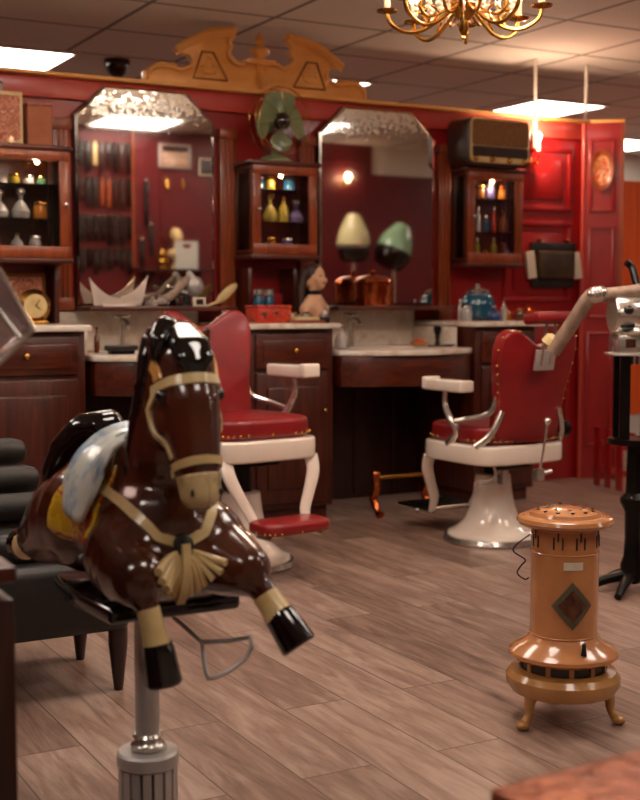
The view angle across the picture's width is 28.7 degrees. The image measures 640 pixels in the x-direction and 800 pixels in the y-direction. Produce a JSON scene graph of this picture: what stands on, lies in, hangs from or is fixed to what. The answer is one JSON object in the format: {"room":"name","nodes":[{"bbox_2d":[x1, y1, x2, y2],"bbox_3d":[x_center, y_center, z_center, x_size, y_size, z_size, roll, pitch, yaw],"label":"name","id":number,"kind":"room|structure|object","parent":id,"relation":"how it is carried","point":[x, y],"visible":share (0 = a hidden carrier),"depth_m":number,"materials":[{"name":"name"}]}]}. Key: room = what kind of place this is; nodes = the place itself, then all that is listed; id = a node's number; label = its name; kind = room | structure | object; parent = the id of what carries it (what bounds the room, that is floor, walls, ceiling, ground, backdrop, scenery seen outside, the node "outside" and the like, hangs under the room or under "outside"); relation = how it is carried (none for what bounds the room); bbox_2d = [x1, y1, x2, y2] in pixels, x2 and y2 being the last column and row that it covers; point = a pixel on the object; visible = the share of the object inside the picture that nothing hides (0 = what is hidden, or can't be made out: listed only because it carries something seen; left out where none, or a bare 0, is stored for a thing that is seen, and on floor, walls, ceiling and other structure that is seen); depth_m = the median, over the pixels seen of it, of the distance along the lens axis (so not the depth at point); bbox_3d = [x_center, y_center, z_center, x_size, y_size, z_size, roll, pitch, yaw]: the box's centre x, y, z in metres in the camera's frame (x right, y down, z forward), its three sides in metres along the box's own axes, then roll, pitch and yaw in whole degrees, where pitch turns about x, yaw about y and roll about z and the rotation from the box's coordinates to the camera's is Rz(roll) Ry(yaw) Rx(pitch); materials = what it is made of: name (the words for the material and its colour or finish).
{"room":"barber shop","nodes":[
{"label":"barber shop","id":0,"kind":"room"},
{"bbox_2d":[0,96,581,490],"bbox_3d":[-0.395,-0.512,6.604,4.490,2.150,0.090,-2,5,-29],"label":"wall","id":1,"kind":"structure","parent":0,"point":[265,274],"depth_m":7.21,"materials":[{"name":"red paint"}]},
{"bbox_2d":[0,142,73,264],"bbox_3d":[-1.536,-0.893,5.700,0.770,0.534,0.330,-2,5,-29],"label":"upper cabinet","id":2,"kind":"object","parent":1,"relation":"attached to","point":[15,158],"visible":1,"depth_m":5.79,"materials":[{"name":"brown wood"}]},
{"bbox_2d":[0,90,22,143],"bbox_3d":[-1.448,-1.289,5.726,0.170,0.250,0.033,-2,5,-29],"label":"framed print","id":3,"kind":"object","parent":2,"relation":"on","point":[11,102],"visible":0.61,"depth_m":5.73,"materials":[{"name":"orange paper"}]},
{"bbox_2d":[11,189,30,217],"bbox_3d":[-1.387,-0.908,5.791,0.090,0.140,0.089,-2,5,-29],"label":"bottle","id":4,"kind":"object","parent":2,"relation":"on","point":[20,209],"visible":0.92,"depth_m":5.77,"materials":[{"name":"clear glass"}]},
{"bbox_2d":[0,182,58,189],"bbox_3d":[-1.548,-0.986,5.714,0.710,0.006,0.250,-2,5,-29],"label":"shelf","id":5,"kind":"object","parent":2,"relation":"attached to","point":[3,185],"depth_m":5.79,"materials":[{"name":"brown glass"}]},
{"bbox_2d":[0,217,58,222],"bbox_3d":[-1.548,-0.829,5.726,0.710,0.006,0.250,-2,5,-29],"label":"shelf","id":6,"kind":"object","parent":2,"relation":"attached to","point":[2,219],"depth_m":5.81,"materials":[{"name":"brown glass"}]},
{"bbox_2d":[23,102,52,144],"bbox_3d":[-1.313,-1.273,5.815,0.120,0.204,0.085,-2,5,-29],"label":"cardboard box","id":7,"kind":"object","parent":2,"relation":"on","point":[37,117],"visible":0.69,"depth_m":5.78,"materials":[{"name":"brown cardboard"}]},
{"bbox_2d":[32,201,46,218],"bbox_3d":[-1.308,-0.884,5.837,0.069,0.085,0.068,-2,5,-29],"label":"jar","id":8,"kind":"object","parent":2,"relation":"on","point":[39,210],"visible":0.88,"depth_m":5.81,"materials":[{"name":"orange glass"}]},
{"bbox_2d":[52,118,74,309],"bbox_3d":[-1.242,-0.891,6.024,0.097,0.915,0.050,-2,5,-29],"label":"pilaster","id":9,"kind":"object","parent":1,"relation":"attached to","point":[61,127],"visible":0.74,"depth_m":6.03,"materials":[{"name":"brown wood"}]},
{"bbox_2d":[59,311,197,395],"bbox_3d":[-0.782,-0.232,5.933,0.748,0.375,0.740,-2,5,-29],"label":"countertop","id":10,"kind":"structure","parent":1,"relation":"attached to","point":[106,374],"depth_m":6.07,"materials":[{"name":"stone"}]},
{"bbox_2d":[30,323,91,331],"bbox_3d":[-1.630,-0.318,5.539,1.088,0.026,0.600,-2,5,-29],"label":"marble","id":11,"kind":"object","parent":10,"relation":"on","point":[50,327],"visible":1,"depth_m":5.49},
{"bbox_2d":[4,273,45,320],"bbox_3d":[-1.403,-0.479,5.895,0.220,0.240,0.023,-2,5,-29],"label":"framed photo","id":12,"kind":"object","parent":11,"relation":"on","point":[20,282],"visible":0.34,"depth_m":5.89},
{"bbox_2d":[19,289,50,324],"bbox_3d":[-1.310,-0.428,5.730,0.156,0.163,0.057,-2,5,-29],"label":"clock","id":13,"kind":"object","parent":11,"relation":"on","point":[35,302],"visible":0.73,"depth_m":5.71,"materials":[{"name":"gold metal"}]},
{"bbox_2d":[45,265,59,323],"bbox_3d":[-1.279,-0.504,5.969,0.022,0.275,0.160,-2,5,-29],"label":"board","id":14,"kind":"object","parent":11,"relation":"on","point":[52,271],"visible":0.87,"depth_m":5.92,"materials":[{"name":"brown wood"}]},
{"bbox_2d":[104,345,137,353],"bbox_3d":[-0.908,-0.230,5.708,0.150,0.040,0.050,-2,5,-29],"label":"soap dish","id":15,"kind":"object","parent":10,"relation":"on","point":[112,349],"visible":1,"depth_m":5.68,"materials":[{"name":"black plastic"}]},
{"bbox_2d":[113,314,130,344],"bbox_3d":[-0.945,-0.324,6.057,0.080,0.180,0.125,-2,5,-29],"label":"tap","id":16,"kind":"object","parent":10,"relation":"on","point":[122,321],"depth_m":6.09,"materials":[{"name":"silver metal"}]},
{"bbox_2d":[59,311,197,350],"bbox_3d":[-0.955,-0.347,6.240,0.740,0.193,0.022,-2,5,-29],"label":"backsplash","id":17,"kind":"structure","parent":1,"relation":"attached to","point":[108,326],"depth_m":6.19,"materials":[{"name":"stone"}]},
{"bbox_2d":[71,86,213,305],"bbox_3d":[-0.869,-1.002,6.213,0.724,1.063,0.056,-2,5,-29],"label":"wall mirror","id":18,"kind":"object","parent":1,"relation":"attached to","point":[143,179],"visible":0.88,"depth_m":6.17,"materials":[{"name":"silver"}]},
{"bbox_2d":[73,306,237,310],"bbox_3d":[-0.808,-0.451,6.171,0.765,0.022,0.270,-2,5,-29],"label":"ledge","id":19,"kind":"object","parent":1,"relation":"attached to","point":[77,308],"visible":1,"depth_m":6.04,"materials":[{"name":"brown wood"}]},
{"bbox_2d":[88,275,147,305],"bbox_3d":[-0.981,-0.531,6.069,0.300,0.151,0.060,-2,5,-29],"label":"basin","id":20,"kind":"object","parent":19,"relation":"on","point":[135,298],"visible":0.98,"depth_m":6.06,"materials":[{"name":"white ceramic"}]},
{"bbox_2d":[145,294,168,305],"bbox_3d":[-0.794,-0.487,6.084,0.092,0.057,0.097,-2,5,-29],"label":"towel","id":21,"kind":"object","parent":19,"relation":"on","point":[160,301],"visible":1,"depth_m":6.06,"materials":[{"name":"fabric"}]},
{"bbox_2d":[161,271,203,305],"bbox_3d":[-0.690,-0.555,6.210,0.240,0.177,0.100,-2,5,-29],"label":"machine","id":22,"kind":"object","parent":19,"relation":"on","point":[195,286],"visible":0.97,"depth_m":6.21,"materials":[{"name":"silver metal"}]},
{"bbox_2d":[206,283,236,305],"bbox_3d":[-0.494,-0.524,6.264,0.176,0.124,0.016,-2,5,-29],"label":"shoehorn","id":23,"kind":"object","parent":19,"relation":"on","point":[228,291],"visible":0.98,"depth_m":6.27,"materials":[{"name":"beige paint"}]},
{"bbox_2d":[232,159,320,260],"bbox_3d":[-0.224,-0.972,6.446,0.408,0.494,0.280,-2,5,-29],"label":"upper cabinet","id":24,"kind":"object","parent":1,"relation":"attached to","point":[251,201],"visible":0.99,"depth_m":6.41,"materials":[{"name":"brown wood"}]},
{"bbox_2d":[262,193,277,221],"bbox_3d":[-0.257,-0.991,6.454,0.085,0.150,0.084,-2,5,-29],"label":"bottle","id":25,"kind":"object","parent":24,"relation":"on","point":[269,214],"visible":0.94,"depth_m":6.43,"materials":[{"name":"yellow glass"}]},
{"bbox_2d":[265,176,275,189],"bbox_3d":[-0.257,-1.115,6.444,0.055,0.075,0.054,-2,5,-29],"label":"bottle","id":26,"kind":"object","parent":24,"relation":"on","point":[270,183],"visible":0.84,"depth_m":6.42,"materials":[{"name":"yellow glass"}]},
{"bbox_2d":[249,85,310,160],"bbox_3d":[-0.239,-1.408,6.410,0.351,0.380,0.226,-4,6,-41],"label":"desk fan","id":27,"kind":"object","parent":24,"relation":"on","point":[278,111],"visible":0.98,"depth_m":6.35,"materials":[{"name":"green metal"}]},
{"bbox_2d":[278,196,288,221],"bbox_3d":[-0.189,-0.989,6.491,0.060,0.140,0.059,-2,5,-29],"label":"bottle","id":28,"kind":"object","parent":24,"relation":"on","point":[283,212],"visible":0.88,"depth_m":6.47,"materials":[{"name":"yellow glass"}]},
{"bbox_2d":[261,189,307,194],"bbox_3d":[-0.236,-1.075,6.459,0.348,0.006,0.200,-2,5,-29],"label":"shelf","id":29,"kind":"object","parent":24,"relation":"attached to","point":[263,191],"depth_m":6.46,"materials":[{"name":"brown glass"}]},
{"bbox_2d":[261,221,307,225],"bbox_3d":[-0.236,-0.913,6.472,0.348,0.006,0.200,-2,5,-29],"label":"shelf","id":30,"kind":"object","parent":24,"relation":"attached to","point":[263,223],"depth_m":6.50,"materials":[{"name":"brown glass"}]},
{"bbox_2d":[283,177,294,189],"bbox_3d":[-0.160,-1.119,6.497,0.064,0.075,0.063,-2,5,-29],"label":"bottle","id":31,"kind":"object","parent":24,"relation":"on","point":[288,184],"visible":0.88,"depth_m":6.47,"materials":[{"name":"teal glass"}]},
{"bbox_2d":[289,200,302,222],"bbox_3d":[-0.125,-0.981,6.527,0.080,0.120,0.079,-2,5,-29],"label":"bottle","id":32,"kind":"object","parent":24,"relation":"on","point":[295,216],"visible":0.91,"depth_m":6.51,"materials":[{"name":"purple glass"}]},
{"bbox_2d":[0,72,581,140],"bbox_3d":[-0.366,-1.530,6.472,4.490,0.100,0.030,-2,5,-29],"label":"trim","id":33,"kind":"structure","parent":1,"relation":"attached to","point":[29,85],"depth_m":6.42,"materials":[{"name":"red paint"}]},
{"bbox_2d":[0,67,590,123],"bbox_3d":[-0.379,-1.591,6.491,4.490,0.018,0.175,-2,5,-29],"label":"trim","id":34,"kind":"structure","parent":1,"relation":"attached to","point":[2,69],"depth_m":6.45,"materials":[{"name":"paint"}]},
{"bbox_2d":[142,26,365,99],"bbox_3d":[-0.308,-1.760,6.484,1.280,0.311,0.117,-3,5,-30],"label":"pediment","id":35,"kind":"object","parent":34,"relation":"on","point":[212,63],"visible":1,"depth_m":6.45,"materials":[{"name":"paint"}]},
{"bbox_2d":[297,136,316,273],"bbox_3d":[-0.071,-0.941,6.666,0.097,0.915,0.050,-2,5,-29],"label":"pilaster","id":36,"kind":"object","parent":1,"relation":"attached to","point":[306,153],"visible":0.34,"depth_m":6.62,"materials":[{"name":"brown wood"}]},
{"bbox_2d":[297,310,413,345],"bbox_3d":[0.179,-0.396,6.861,0.793,0.193,0.022,-2,5,-29],"label":"backsplash","id":37,"kind":"structure","parent":1,"relation":"attached to","point":[379,327],"depth_m":6.93,"materials":[{"name":"stone"}]},
{"bbox_2d":[315,106,433,304],"bbox_3d":[0.306,-1.052,6.857,0.733,1.063,0.056,-2,5,-29],"label":"wall mirror","id":38,"kind":"object","parent":1,"relation":"attached to","point":[375,176],"visible":0.83,"depth_m":6.82,"materials":[{"name":"silver mirror"}]},
{"bbox_2d":[297,310,471,386],"bbox_3d":[0.352,-0.280,6.555,0.801,0.375,0.740,-2,5,-29],"label":"countertop","id":39,"kind":"structure","parent":1,"relation":"attached to","point":[384,357],"depth_m":6.40,"materials":[{"name":"stone"}]},
{"bbox_2d":[199,322,340,328],"bbox_3d":[-0.260,-0.377,6.290,0.505,0.026,0.600,-2,5,-29],"label":"marble","id":40,"kind":"object","parent":39,"relation":"on","point":[252,325],"visible":0.55,"depth_m":6.03},
{"bbox_2d":[216,128,236,316],"bbox_3d":[-0.478,-0.896,6.445,0.097,0.987,0.050,-2,5,-29],"label":"pilaster","id":41,"kind":"object","parent":40,"relation":"on","point":[226,138],"visible":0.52,"depth_m":6.42,"materials":[{"name":"brown wood"}]},
{"bbox_2d":[236,268,251,315],"bbox_3d":[-0.394,-0.542,6.454,0.022,0.275,0.160,-2,5,-29],"label":"board","id":42,"kind":"object","parent":40,"relation":"on","point":[243,275],"visible":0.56,"depth_m":6.43,"materials":[{"name":"brown wood"}]},
{"bbox_2d":[253,289,263,308],"bbox_3d":[-0.308,-0.474,6.272,0.055,0.170,0.054,-2,5,-29],"label":"jar","id":43,"kind":"object","parent":40,"relation":"on","point":[258,294],"visible":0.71,"depth_m":6.25,"materials":[{"name":"teal glass"}]},
{"bbox_2d":[245,305,291,322],"bbox_3d":[-0.252,-0.418,6.090,0.195,0.088,0.125,-3,5,-33],"label":"tin box","id":44,"kind":"object","parent":40,"relation":"on","point":[253,315],"visible":0.94,"depth_m":6.04,"materials":[{"name":"red metal"}]},
{"bbox_2d":[264,289,274,308],"bbox_3d":[-0.256,-0.476,6.301,0.055,0.170,0.054,-2,5,-29],"label":"jar","id":45,"kind":"object","parent":40,"relation":"on","point":[269,294],"visible":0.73,"depth_m":6.28,"materials":[{"name":"teal glass"}]},
{"bbox_2d":[280,269,296,314],"bbox_3d":[-0.166,-0.552,6.579,0.022,0.275,0.160,-2,5,-29],"label":"board","id":46,"kind":"object","parent":40,"relation":"on","point":[288,277],"visible":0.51,"depth_m":6.55,"materials":[{"name":"brown wood"}]},
{"bbox_2d":[295,262,328,316],"bbox_3d":[-0.042,-0.549,6.351,0.169,0.298,0.185,0,4,3],"label":"bust","id":47,"kind":"object","parent":40,"relation":"on","point":[311,280],"visible":0.92,"depth_m":6.31,"materials":[{"name":"plastic"}]},
{"bbox_2d":[334,326,347,348],"bbox_3d":[0.106,-0.316,6.329,0.070,0.115,0.069,-2,5,-29],"label":"bottle","id":48,"kind":"object","parent":39,"relation":"on","point":[340,342],"visible":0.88,"depth_m":6.31,"materials":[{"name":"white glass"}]},
{"bbox_2d":[344,313,361,346],"bbox_3d":[0.189,-0.373,6.679,0.080,0.180,0.125,-2,5,-29],"label":"tap","id":49,"kind":"object","parent":39,"relation":"on","point":[352,319],"depth_m":6.71,"materials":[{"name":"silver metal"}]},
{"bbox_2d":[414,320,557,326],"bbox_3d":[0.914,-0.427,6.934,0.545,0.026,0.600,-2,5,-29],"label":"marble","id":50,"kind":"object","parent":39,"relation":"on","point":[486,323],"visible":0.77,"depth_m":6.67},
{"bbox_2d":[434,144,451,319],"bbox_3d":[0.703,-0.946,7.092,0.092,0.987,0.050,-2,5,-29],"label":"pilaster","id":51,"kind":"object","parent":50,"relation":"on","point":[443,169],"visible":0.79,"depth_m":7.08,"materials":[{"name":"brown wood"}]},
{"bbox_2d":[460,305,471,320],"bbox_3d":[0.792,-0.470,6.764,0.064,0.085,0.063,-2,5,-29],"label":"jar","id":52,"kind":"object","parent":50,"relation":"on","point":[466,312],"visible":0.98,"depth_m":6.74,"materials":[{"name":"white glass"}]},
{"bbox_2d":[461,284,495,320],"bbox_3d":[0.874,-0.544,6.941,0.200,0.205,0.200,-2,5,-29],"label":"glass canister","id":53,"kind":"object","parent":50,"relation":"on","point":[481,302],"visible":0.8,"depth_m":6.86,"materials":[{"name":"blue glass"}]},
{"bbox_2d":[487,305,499,320],"bbox_3d":[0.943,-0.471,6.779,0.070,0.085,0.069,-2,5,-29],"label":"bottle","id":54,"kind":"object","parent":50,"relation":"on","point":[493,315],"visible":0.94,"depth_m":6.75,"materials":[{"name":"blue glass"}]},
{"bbox_2d":[328,306,457,309],"bbox_3d":[0.371,-0.502,6.817,0.775,0.022,0.270,-2,5,-29],"label":"ledge","id":55,"kind":"object","parent":1,"relation":"attached to","point":[329,307],"visible":0.74,"depth_m":6.67,"materials":[{"name":"brown wood"}]},
{"bbox_2d":[352,269,393,305],"bbox_3d":[0.286,-0.605,6.728,0.226,0.196,0.226,-2,5,-29],"label":"copper steriliser","id":56,"kind":"object","parent":55,"relation":"on","point":[369,290],"visible":1,"depth_m":6.64,"materials":[{"name":"orange metal"}]},
{"bbox_2d":[450,166,526,267],"bbox_3d":[0.958,-1.035,7.127,0.418,0.554,0.220,-2,5,-29],"label":"upper cabinet","id":57,"kind":"object","parent":1,"relation":"attached to","point":[464,204],"visible":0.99,"depth_m":7.10,"materials":[{"name":"brown wood"}]},
{"bbox_2d":[447,116,529,168],"bbox_3d":[0.957,-1.440,7.032,0.440,0.265,0.219,-3,5,-30],"label":"radio","id":58,"kind":"object","parent":57,"relation":"on","point":[474,141],"visible":0.99,"depth_m":6.94,"materials":[{"name":"brown wood"}]},
{"bbox_2d":[485,184,494,198],"bbox_3d":[0.972,-1.190,7.145,0.055,0.090,0.054,-2,5,-29],"label":"bottle","id":59,"kind":"object","parent":57,"relation":"on","point":[490,191],"visible":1,"depth_m":7.12,"materials":[{"name":"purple glass"}]},
{"bbox_2d":[475,198,514,202],"bbox_3d":[0.946,-1.141,7.140,0.358,0.006,0.140,-2,5,-29],"label":"shelf","id":60,"kind":"object","parent":57,"relation":"attached to","point":[477,200],"depth_m":7.19,"materials":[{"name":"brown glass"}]},
{"bbox_2d":[498,211,507,232],"bbox_3d":[1.055,-1.026,7.204,0.060,0.130,0.059,-2,5,-29],"label":"bottle","id":61,"kind":"object","parent":57,"relation":"on","point":[503,223],"visible":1,"depth_m":7.18,"materials":[{"name":"brown glass"}]},
{"bbox_2d":[529,132,542,165],"bbox_3d":[1.258,-1.468,7.323,0.060,0.193,0.116,-2,5,-29],"label":"wall sconce","id":62,"kind":"object","parent":1,"relation":"attached to","point":[538,136],"visible":0.88,"depth_m":7.29,"materials":[{"name":"gold metal"}]},
{"bbox_2d":[503,220,571,301],"bbox_3d":[1.299,-0.825,7.455,0.500,0.480,0.016,-2,5,-29],"label":"trim","id":63,"kind":"structure","parent":1,"relation":"attached to","point":[520,281],"depth_m":7.42,"materials":[{"name":"red paint"}]},
{"bbox_2d":[511,312,568,420],"bbox_3d":[1.299,-0.167,7.507,0.500,0.720,0.016,-2,5,-29],"label":"trim","id":64,"kind":"structure","parent":1,"relation":"attached to","point":[539,330],"depth_m":7.54,"materials":[{"name":"red paint"}]},
{"bbox_2d":[519,145,572,211],"bbox_3d":[1.299,-1.313,7.417,0.500,0.380,0.016,-2,5,-29],"label":"trim","id":65,"kind":"structure","parent":1,"relation":"attached to","point":[544,180],"depth_m":7.45,"materials":[{"name":"red paint"}]},
{"bbox_2d":[524,238,581,287],"bbox_3d":[1.396,-0.819,7.476,0.430,0.294,0.070,-2,5,-29],"label":"roll","id":66,"kind":"object","parent":1,"relation":"hanging from","point":[558,265],"visible":1,"depth_m":7.45,"materials":[{"name":"paper"}]},
{"bbox_2d":[0,0,639,155],"bbox_3d":[1.780,-1.845,4.729,12.600,0.100,12.000,-2,5,-29],"label":"ceiling","id":67,"kind":"structure","parent":0,"point":[487,72],"depth_m":6.81,"materials":[{"name":"tile"}]},
{"bbox_2d":[0,267,35,364],"bbox_3d":[-0.600,-0.778,1.801,0.334,1.568,0.852,1,5,10],"label":"dryer","id":68,"kind":"object","parent":67,"relation":"hanging from","point":[15,323],"visible":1,"depth_m":2.14,"materials":[{"name":"silver metal"}]},
{"bbox_2d":[0,277,29,357],"bbox_3d":[-0.563,-0.150,2.091,0.145,0.271,0.472,-1,5,-17],"label":"hood","id":69,"kind":"object","parent":68,"relation":"attached to","point":[14,320],"depth_m":2.14,"materials":[{"name":"silver metal"}]},
{"bbox_2d":[0,45,80,70],"bbox_3d":[-1.806,-1.987,7.262,0.650,0.012,0.650,-2,5,-29],"label":"recessed light","id":70,"kind":"object","parent":67,"relation":"in","point":[10,56],"visible":0.86,"depth_m":7.24,"materials":[{"name":"white paint"}]},
{"bbox_2d":[104,58,129,77],"bbox_3d":[-1.194,-1.946,7.359,0.150,0.110,0.150,-2,5,-29],"label":"security camera","id":71,"kind":"object","parent":67,"relation":"attached to","point":[115,67],"visible":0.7,"depth_m":7.31,"materials":[{"name":"black plastic"}]},
{"bbox_2d":[330,77,376,86],"bbox_3d":[-0.071,-2.062,8.213,0.650,0.012,0.650,-2,5,-29],"label":"recessed light","id":72,"kind":"object","parent":67,"relation":"in","point":[364,83],"visible":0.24,"depth_m":8.04,"materials":[{"name":"white paint"}]},
{"bbox_2d":[377,0,552,43],"bbox_3d":[0.459,-1.442,3.974,0.523,0.585,0.522,3,5,31],"label":"chandelier","id":73,"kind":"object","parent":67,"relation":"hanging from","point":[463,11],"visible":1,"depth_m":3.97,"materials":[{"name":"gold metal"}]},
{"bbox_2d":[533,58,536,148],"bbox_3d":[1.260,-1.738,7.329,0.020,0.520,0.020,-2,5,-29],"label":"pole","id":74,"kind":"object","parent":67,"relation":"hanging from","point":[535,59],"depth_m":7.32,"materials":[{"name":"metal"}]},
{"bbox_2d":[486,98,610,116],"bbox_3d":[1.664,-2.136,9.164,0.650,0.012,0.650,-2,5,-29],"label":"recessed light","id":75,"kind":"object","parent":67,"relation":"in","point":[545,107],"visible":0.8,"depth_m":9.10,"materials":[{"name":"white paint"}]},
{"bbox_2d":[584,64,587,119],"bbox_3d":[1.598,-1.847,7.507,0.020,0.331,0.020,-2,5,-29],"label":"pole","id":76,"kind":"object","parent":67,"relation":"hanging from","point":[586,65],"depth_m":7.50,"materials":[{"name":"white metal"}]},
{"bbox_2d":[624,138,639,150],"bbox_3d":[2.768,-2.302,11.281,0.650,0.012,0.650,-2,5,-29],"label":"recessed light","id":77,"kind":"object","parent":67,"relation":"in","point":[631,144],"visible":0.29,"depth_m":11.24,"materials":[{"name":"white paint"}]},
{"bbox_2d":[15,450,639,799],"bbox_3d":[1.780,0.747,4.932,12.600,0.100,12.000,-2,5,-29],"label":"floor","id":78,"kind":"structure","parent":0,"point":[400,690],"depth_m":3.49,"materials":[{"name":"wood"}]},
{"bbox_2d":[0,557,17,799],"bbox_3d":[-0.723,0.583,1.984,0.410,0.667,0.382,-2,5,-29],"label":"base cabinet","id":79,"kind":"object","parent":78,"relation":"on","point":[8,572],"visible":1,"depth_m":1.92,"materials":[{"name":"brown wood"}]},
{"bbox_2d":[0,331,85,491],"bbox_3d":[-1.626,0.170,5.572,1.050,0.950,0.612,-2,5,-29],"label":"base cabinet","id":80,"kind":"object","parent":78,"relation":"on","point":[42,383],"visible":0.55,"depth_m":5.48,"materials":[{"name":"brown wood"}]},
{"bbox_2d":[0,438,127,690],"bbox_3d":[-1.001,0.472,3.464,0.828,0.678,0.528,-2,5,-29],"label":"leather armchair","id":81,"kind":"object","parent":78,"relation":"on","point":[42,611],"visible":0.59,"depth_m":3.38,"materials":[{"name":"black leather"}]},
{"bbox_2d":[0,523,36,564],"bbox_3d":[-1.047,0.399,3.483,0.560,0.090,0.440,-2,5,-29],"label":"seat cushion","id":82,"kind":"object","parent":81,"relation":"on","point":[5,528],"depth_m":3.37,"materials":[{"name":"black leather"}]},
{"bbox_2d":[85,394,131,420],"bbox_3d":[-0.950,0.259,6.276,0.786,0.660,0.041,-2,5,-29],"label":"board","id":83,"kind":"object","parent":78,"relation":"on","point":[121,404],"visible":0.02,"depth_m":6.20,"materials":[{"name":"brown wood"}]},
{"bbox_2d":[6,315,313,799],"bbox_3d":[-0.344,0.363,2.451,0.362,1.053,0.756,-2,5,-29],"label":"horse","id":84,"kind":"object","parent":78,"relation":"on","point":[134,507],"visible":1,"depth_m":2.24},
{"bbox_2d":[47,453,116,547],"bbox_3d":[-0.349,0.181,2.420,0.311,0.184,0.200,-2,5,-29],"label":"blanket","id":85,"kind":"object","parent":84,"relation":"on","point":[75,505],"depth_m":2.35,"materials":[{"name":"fabric"}]},
{"bbox_2d":[160,310,330,574],"bbox_3d":[-0.280,0.162,5.070,0.613,1.044,0.766,-3,6,-37],"label":"barber chair","id":86,"kind":"object","parent":78,"relation":"on","point":[250,437],"visible":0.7,"depth_m":5.02,"materials":[{"name":"red leather"}]},
{"bbox_2d":[219,328,332,517],"bbox_3d":[-0.257,0.112,6.323,0.466,0.950,0.612,-2,5,-29],"label":"base cabinet","id":87,"kind":"object","parent":78,"relation":"on","point":[281,485],"visible":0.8,"depth_m":6.10,"materials":[{"name":"brown wood"}]},
{"bbox_2d":[369,470,434,518],"bbox_3d":[0.421,0.469,6.359,0.358,0.247,0.098,-2,5,-29],"label":"rail","id":88,"kind":"object","parent":78,"relation":"on","point":[376,478],"visible":0.56,"depth_m":6.29,"materials":[{"name":"brown wood"}]},
{"bbox_2d":[418,325,534,500],"bbox_3d":[0.876,0.063,6.944,0.400,0.950,0.612,-2,5,-29],"label":"base cabinet","id":89,"kind":"object","parent":78,"relation":"on","point":[456,480],"visible":0.41,"depth_m":6.76,"materials":[{"name":"brown wood"}]},
{"bbox_2d":[398,311,576,548],"bbox_3d":[0.754,0.115,5.701,0.600,1.041,0.960,-2,5,-27],"label":"barber chair","id":90,"kind":"object","parent":78,"relation":"on","point":[523,420],"visible":0.94,"depth_m":5.46,"materials":[{"name":"red leather"}]},
{"bbox_2d":[491,750,639,799],"bbox_3d":[0.684,0.719,1.454,0.750,0.500,0.620,-3,5,-32],"label":"table","id":91,"kind":"object","parent":78,"relation":"on","point":[617,777],"visible":1,"depth_m":1.51,"materials":[{"name":"brown wood"}]},
{"bbox_2d":[506,502,625,730],"bbox_3d":[0.632,0.551,3.229,0.296,0.557,0.302,0,4,0],"label":"heater","id":92,"kind":"object","parent":78,"relation":"on","point":[562,658],"visible":1,"depth_m":3.14,"materials":[{"name":"orange metal"}]},
{"bbox_2d":[542,259,639,599],"bbox_3d":[1.104,0.093,4.679,0.321,1.242,0.487,-4,6,-44],"label":"machine","id":93,"kind":"object","parent":78,"relation":"on","point":[623,306],"visible":0.98,"depth_m":4.62,"materials":[{"name":"black metal"}]},
{"bbox_2d":[604,352,639,355],"bbox_3d":[1.171,-0.170,4.627,0.200,0.008,0.180,0,4,0],"label":"tray","id":94,"kind":"object","parent":93,"relation":"on","point":[607,353],"depth_m":4.55,"materials":[{"name":"metal"}]},
{"bbox_2d":[607,435,639,446],"bbox_3d":[1.171,0.152,4.652,0.200,0.020,0.200,0,4,0],"label":"shelf","id":95,"kind":"object","parent":93,"relation":"attached to","point":[620,440],"depth_m":4.59,"materials":[{"name":"black metal"}]},
{"bbox_2d":[594,426,635,490],"bbox_3d":[1.695,0.342,7.029,0.035,0.340,0.528,-2,5,-19],"label":"gate","id":96,"kind":"object","parent":78,"relation":"on","point":[606,468],"visible":0.75,"depth_m":7.13,"materials":[{"name":"red paint"}]},
{"bbox_2d":[581,123,620,478],"bbox_3d":[1.705,-0.592,7.619,0.235,2.150,0.080,1,5,11],"label":"wall","id":97,"kind":"structure","parent":0,"point":[600,238],"depth_m":7.58,"materials":[{"name":"red paint"}]},
{"bbox_2d":[576,124,586,478],"bbox_3d":[1.590,-0.590,7.601,0.028,2.148,0.027,-2,5,-29],"label":"trim","id":98,"kind":"structure","parent":97,"relation":"attached to","point":[584,126],"depth_m":7.58,"materials":[{"name":"red paint"}]},
{"bbox_2d":[584,138,615,446],"bbox_3d":[1.696,-0.643,7.571,0.155,1.860,0.014,1,5,11],"label":"trim","id":99,"kind":"structure","parent":97,"relation":"attached to","point":[592,140],"depth_m":7.56,"materials":[{"name":"red paint"}]},
{"bbox_2d":[590,149,613,190],"bbox_3d":[1.692,-1.380,7.504,0.143,0.246,0.026,1,5,11],"label":"wall plate","id":100,"kind":"object","parent":97,"relation":"attached to","point":[602,164],"visible":1,"depth_m":7.50,"materials":[{"name":"orange ceramic"}]},
{"bbox_2d":[614,122,624,478],"bbox_3d":[1.819,-0.590,7.595,0.023,2.150,0.102,1,5,11],"label":"trim","id":101,"kind":"structure","parent":97,"relation":"attached to","point":[622,148],"depth_m":7.50,"materials":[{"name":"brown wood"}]},
{"bbox_2d":[622,181,639,435],"bbox_3d":[2.508,-0.621,9.273,1.850,1.950,0.070,-2,5,-29],"label":"wall","id":102,"kind":"structure","parent":0,"point":[631,204],"depth_m":9.06,"materials":[{"name":"red paint"}]},
{"bbox_2d":[624,155,639,181],"bbox_3d":[-1.087,-0.956,10.028,12.600,2.500,0.100,-2,5,-29],"label":"wall","id":103,"kind":"structure","parent":0,"point":[631,162],"depth_m":12.14,"materials":[{"name":"white paint"}]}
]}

